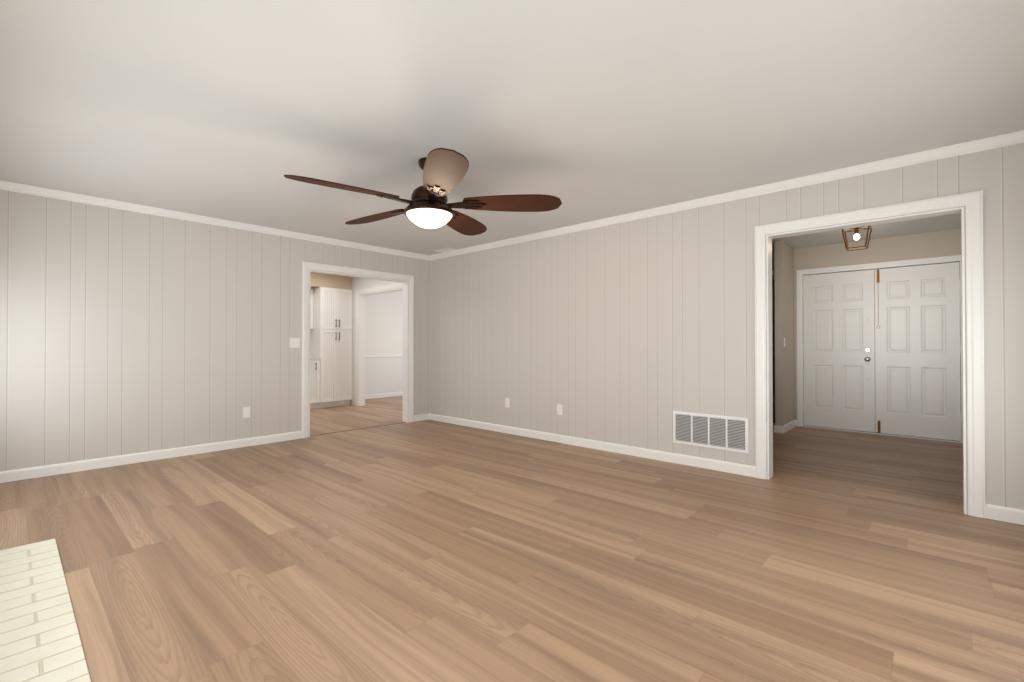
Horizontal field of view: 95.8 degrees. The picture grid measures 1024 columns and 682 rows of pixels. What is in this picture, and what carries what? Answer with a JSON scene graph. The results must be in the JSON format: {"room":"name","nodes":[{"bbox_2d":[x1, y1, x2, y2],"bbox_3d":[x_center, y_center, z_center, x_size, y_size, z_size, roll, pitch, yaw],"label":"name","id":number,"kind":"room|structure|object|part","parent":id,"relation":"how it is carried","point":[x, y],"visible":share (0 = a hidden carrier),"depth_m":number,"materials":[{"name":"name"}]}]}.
{"room":"empty living room","nodes":[
{"label":"empty living room","id":0,"kind":"room"},
{"bbox_2d":[0,190,429,471],"bbox_3d":[-2.840,-0.061,5.262,0.120,2.440,4.721,0,-1,42],"label":"wall","id":1,"kind":"structure","parent":0,"point":[123,332],"depth_m":4.44,"materials":[{"name":"paint"}]},
{"bbox_2d":[0,431,301,482],"bbox_3d":[-3.395,1.109,4.547,0.013,0.090,2.630,0,-1,42],"label":"baseboard","id":2,"kind":"structure","parent":1,"relation":"attached to","point":[69,467],"depth_m":4.37,"materials":[{"name":"white wood"}]},
{"bbox_2d":[0,180,427,259],"bbox_3d":[-2.760,-1.249,5.232,0.052,0.064,4.410,0,-1,42],"label":"crown molding","id":3,"kind":"structure","parent":1,"relation":"attached to","point":[4,185],"depth_m":4.64,"materials":[{"name":"white wood"}]},
{"bbox_2d":[243,407,249,417],"bbox_3d":[-2.921,0.783,5.085,0.009,0.118,0.072,0,-1,42],"label":"outlet","id":4,"kind":"object","parent":1,"relation":"attached to","point":[246,412],"visible":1,"depth_m":5.08,"materials":[{"name":"white plastic"}]},
{"bbox_2d":[290,338,299,347],"bbox_3d":[-2.576,0.021,5.473,0.017,0.118,0.118,0,-1,42],"label":"light switch","id":5,"kind":"object","parent":1,"relation":"attached to","point":[294,342],"visible":1,"depth_m":5.47,"materials":[{"name":"white plastic"}]},
{"bbox_2d":[302,261,413,437],"bbox_3d":[-2.011,0.108,6.154,0.145,2.116,1.599,0,-1,42],"label":"door frame","id":6,"kind":"structure","parent":1,"relation":"attached to","point":[306,266],"depth_m":6.11,"materials":[{"name":"white wood"}]},
{"bbox_2d":[414,414,427,421],"bbox_3d":[-1.336,1.127,6.797,0.013,0.090,0.271,0,-1,42],"label":"baseboard","id":7,"kind":"structure","parent":1,"relation":"attached to","point":[421,417],"depth_m":6.79,"materials":[{"name":"white wood"}]},
{"bbox_2d":[350,277,400,404],"bbox_3d":[-2.346,-0.038,8.090,2.971,2.440,0.120,0,-1,42],"label":"wall","id":8,"kind":"structure","parent":0,"point":[360,283],"depth_m":8.50,"materials":[{"name":"paint"}]},
{"bbox_2d":[355,283,402,405],"bbox_3d":[-2.164,0.122,7.910,1.772,2.116,0.145,0,-1,42],"label":"door frame","id":9,"kind":"structure","parent":8,"relation":"attached to","point":[361,375],"depth_m":8.42,"materials":[{"name":"white wood"}]},
{"bbox_2d":[365,291,402,357],"bbox_3d":[-2.407,-0.021,10.253,0.120,2.440,2.991,0,-1,42],"label":"wall","id":10,"kind":"structure","parent":0,"point":[383,323],"depth_m":9.83,"materials":[{"name":"paint"}]},
{"bbox_2d":[365,392,401,398],"bbox_3d":[-2.398,1.154,10.154,0.013,0.090,2.870,0,-1,42],"label":"baseboard","id":11,"kind":"structure","parent":10,"relation":"attached to","point":[379,395],"depth_m":9.76,"materials":[{"name":"white wood"}]},
{"bbox_2d":[365,357,402,394],"bbox_3d":[-2.401,0.734,10.160,0.006,0.748,2.830,0,-1,42],"label":"wainscot","id":12,"kind":"structure","parent":10,"relation":"attached to","point":[383,375],"depth_m":9.80,"materials":[{"name":"white paint"}]},
{"bbox_2d":[365,355,402,357],"bbox_3d":[-2.395,0.329,10.158,0.022,0.060,2.870,0,-1,42],"label":"trim","id":13,"kind":"structure","parent":10,"relation":"attached to","point":[380,356],"depth_m":9.76,"materials":[{"name":"white wood"}]},
{"bbox_2d":[0,396,1023,681],"bbox_3d":[-0.603,1.207,5.312,9.440,0.106,7.830,0,-1,42],"label":"floor","id":14,"kind":"structure","parent":0,"point":[428,550],"depth_m":2.38,"materials":[{"name":"brown wood"}]},
{"bbox_2d":[0,539,90,681],"bbox_3d":[-1.980,1.125,1.748,2.140,0.012,0.468,0,-1,42],"label":"hearth","id":15,"kind":"object","parent":14,"relation":"on","point":[40,640],"visible":0.98,"depth_m":1.85,"materials":[{"name":"brick"}]},
{"bbox_2d":[310,357,319,408],"bbox_3d":[-3.779,0.752,8.083,0.610,0.860,0.579,0,-1,42],"label":"base cabinet","id":16,"kind":"object","parent":14,"relation":"on","point":[314,381],"visible":0.19,"depth_m":8.02,"materials":[{"name":"white wood"}]},
{"bbox_2d":[310,287,352,407],"bbox_3d":[-3.363,0.118,8.516,0.646,2.135,0.607,0,-1,42],"label":"pantry cabinet","id":17,"kind":"object","parent":14,"relation":"on","point":[331,339],"visible":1,"depth_m":8.29,"materials":[{"name":"white wood"}]},
{"bbox_2d":[0,0,1023,254],"bbox_3d":[-0.603,-1.330,5.332,9.440,0.100,7.830,0,-1,42],"label":"ceiling","id":18,"kind":"structure","parent":0,"point":[582,110],"depth_m":2.50,"materials":[{"name":"paint"}]},
{"bbox_2d":[310,272,351,289],"bbox_3d":[-4.279,-1.112,7.582,0.574,0.300,3.249,0,-1,42],"label":"soffit","id":19,"kind":"structure","parent":18,"relation":"attached to","point":[329,280],"depth_m":8.28,"materials":[{"name":"paint"}]},
{"bbox_2d":[284,148,561,235],"bbox_3d":[-0.656,-1.056,3.354,1.789,0.480,1.812,0,-1,42],"label":"ceiling fan","id":20,"kind":"object","parent":18,"relation":"hanging from","point":[445,170],"visible":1,"depth_m":3.23,"materials":[{"name":"brown wood"}]},
{"bbox_3d":[-0.596,-0.866,3.336,0.326,0.100,0.326,0,-1,42],"label":"lamp shade","id":21,"kind":"part","parent":20,"relation":"part of","materials":[{"name":"white glass"}]},
{"bbox_2d":[434,247,456,252],"bbox_3d":[-0.928,-1.267,6.436,0.310,0.008,0.150,0,-1,42],"label":"ceiling vent","id":22,"kind":"object","parent":18,"relation":"in","point":[445,249],"visible":1,"depth_m":6.41,"materials":[{"name":"white metal"}]},
{"bbox_2d":[841,226,871,250],"bbox_3d":[3.773,-1.145,5.061,0.249,0.274,0.249,0,-1,42],"label":"pendant lantern","id":23,"kind":"object","parent":18,"relation":"hanging from","point":[856,232],"visible":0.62,"depth_m":5.05,"materials":[{"name":"gold metal"}]},
{"bbox_3d":[3.773,-1.137,5.061,0.056,0.068,0.056,0,-1,42],"label":"pendant lantern bulb","id":24,"kind":"part","parent":23,"relation":"part of","materials":[{"name":"white glass"}]},
{"bbox_2d":[429,143,1023,513],"bbox_3d":[1.073,-0.064,4.894,6.390,2.440,0.120,0,-1,42],"label":"wall","id":25,"kind":"structure","parent":0,"point":[636,333],"depth_m":4.48,"materials":[{"name":"paint"}]},
{"bbox_2d":[505,398,509,407],"bbox_3d":[-0.060,0.779,5.835,0.072,0.118,0.009,0,-1,42],"label":"outlet","id":26,"kind":"object","parent":25,"relation":"attached to","point":[507,402],"visible":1,"depth_m":5.83,"materials":[{"name":"white plastic"}]},
{"bbox_2d":[557,404,562,414],"bbox_3d":[0.545,0.784,5.281,0.072,0.118,0.009,0,-1,42],"label":"outlet","id":27,"kind":"object","parent":25,"relation":"attached to","point":[559,409],"visible":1,"depth_m":5.28,"materials":[{"name":"white plastic"}]},
{"bbox_2d":[428,413,755,476],"bbox_3d":[0.408,1.115,5.403,4.468,0.090,0.013,0,-1,42],"label":"baseboard","id":28,"kind":"structure","parent":25,"relation":"attached to","point":[735,468],"depth_m":4.79,"materials":[{"name":"white wood"}]},
{"bbox_2d":[673,411,748,452],"bbox_3d":[1.770,0.809,4.159,0.658,0.298,0.013,0,-1,42],"label":"air vent","id":29,"kind":"object","parent":25,"relation":"in","point":[729,433],"visible":1,"depth_m":4.14,"materials":[{"name":"white metal"}]},
{"bbox_2d":[428,130,1023,260],"bbox_3d":[1.015,-1.252,4.840,6.150,0.064,0.052,0,-1,42],"label":"crown molding","id":30,"kind":"structure","parent":25,"relation":"attached to","point":[997,141],"depth_m":3.74,"materials":[{"name":"white wood"}]},
{"bbox_2d":[755,190,984,517],"bbox_3d":[2.593,0.087,3.490,1.352,2.116,0.145,0,-1,42],"label":"door frame","id":31,"kind":"structure","parent":25,"relation":"attached to","point":[972,202],"depth_m":3.13,"materials":[{"name":"white wood"}]},
{"bbox_2d":[985,504,1023,524],"bbox_3d":[3.164,1.095,2.881,0.300,0.090,0.013,0,-1,42],"label":"baseboard","id":32,"kind":"structure","parent":25,"relation":"attached to","point":[1005,514],"depth_m":2.92,"materials":[{"name":"white wood"}]},
{"bbox_2d":[774,241,794,425],"bbox_3d":[3.624,-0.054,6.138,0.085,2.440,0.680,0,-1,42],"label":"wall","id":33,"kind":"structure","parent":0,"point":[785,355],"depth_m":5.94,"materials":[{"name":"paint"}]},
{"bbox_2d":[774,425,780,432],"bbox_3d":[3.593,1.121,6.149,0.038,0.090,0.693,0,-1,42],"label":"baseboard","id":34,"kind":"structure","parent":33,"relation":"attached to","point":[777,428],"depth_m":5.88,"materials":[{"name":"white wood"}]},
{"bbox_2d":[781,420,796,432],"bbox_3d":[3.661,1.121,6.086,0.028,0.090,0.693,0,-1,42],"label":"baseboard","id":35,"kind":"structure","parent":33,"relation":"attached to","point":[785,427],"depth_m":6.03,"materials":[{"name":"white wood"}]},
{"bbox_2d":[772,228,960,423],"bbox_3d":[2.044,-0.038,8.126,9.320,2.440,0.120,0,-1,42],"label":"wall","id":36,"kind":"structure","parent":0,"point":[943,243],"depth_m":5.78,"materials":[{"name":"paint"}]},
{"bbox_2d":[772,270,774,422],"bbox_3d":[3.403,0.086,6.773,0.990,2.170,0.036,0,-1,42],"label":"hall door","id":37,"kind":"structure","parent":36,"relation":"in","point":[773,317],"depth_m":6.50,"materials":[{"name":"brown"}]},
{"bbox_2d":[803,270,874,431],"bbox_3d":[4.252,0.126,6.044,0.770,2.040,0.116,0,-1,42],"label":"front door","id":38,"kind":"structure","parent":36,"relation":"in","point":[839,332],"depth_m":6.04,"materials":[{"name":"white paint"}]},
{"bbox_3d":[4.226,0.131,6.042,0.734,1.620,0.078,0,-1,42],"label":"front door left hardware","id":39,"kind":"part","parent":38,"relation":"part of","materials":[{"name":"white wood"}]},
{"bbox_2d":[797,255,962,442],"bbox_3d":[4.561,0.096,5.810,1.675,2.136,0.136,0,-1,42],"label":"door frame","id":40,"kind":"structure","parent":36,"relation":"attached to","point":[851,268],"depth_m":5.99,"materials":[{"name":"white wood"}]},
{"bbox_2d":[875,262,960,440],"bbox_3d":[4.838,0.120,5.539,0.770,2.042,0.070,0,-1,42],"label":"front door","id":41,"kind":"structure","parent":36,"relation":"in","point":[917,365],"depth_m":5.52,"materials":[{"name":"white paint"}]},
{"bbox_3d":[4.832,0.120,5.519,0.750,2.042,0.032,0,-1,42],"label":"front door right hardware","id":42,"kind":"part","parent":41,"relation":"part of","materials":[{"name":"white wood"}]},
{"bbox_3d":[-5.031,-0.045,7.267,0.120,2.440,4.721,0,-1,42],"label":"wall","id":43,"kind":"structure","parent":0,"visible":0},
{"bbox_2d":[310,288,313,327],"bbox_3d":[-3.875,-0.585,8.181,0.349,0.734,0.579,0,-1,42],"label":"upper cabinet","id":44,"kind":"object","parent":43,"relation":"attached to","point":[311,305],"depth_m":8.25,"materials":[{"name":"white wood"}]}
]}

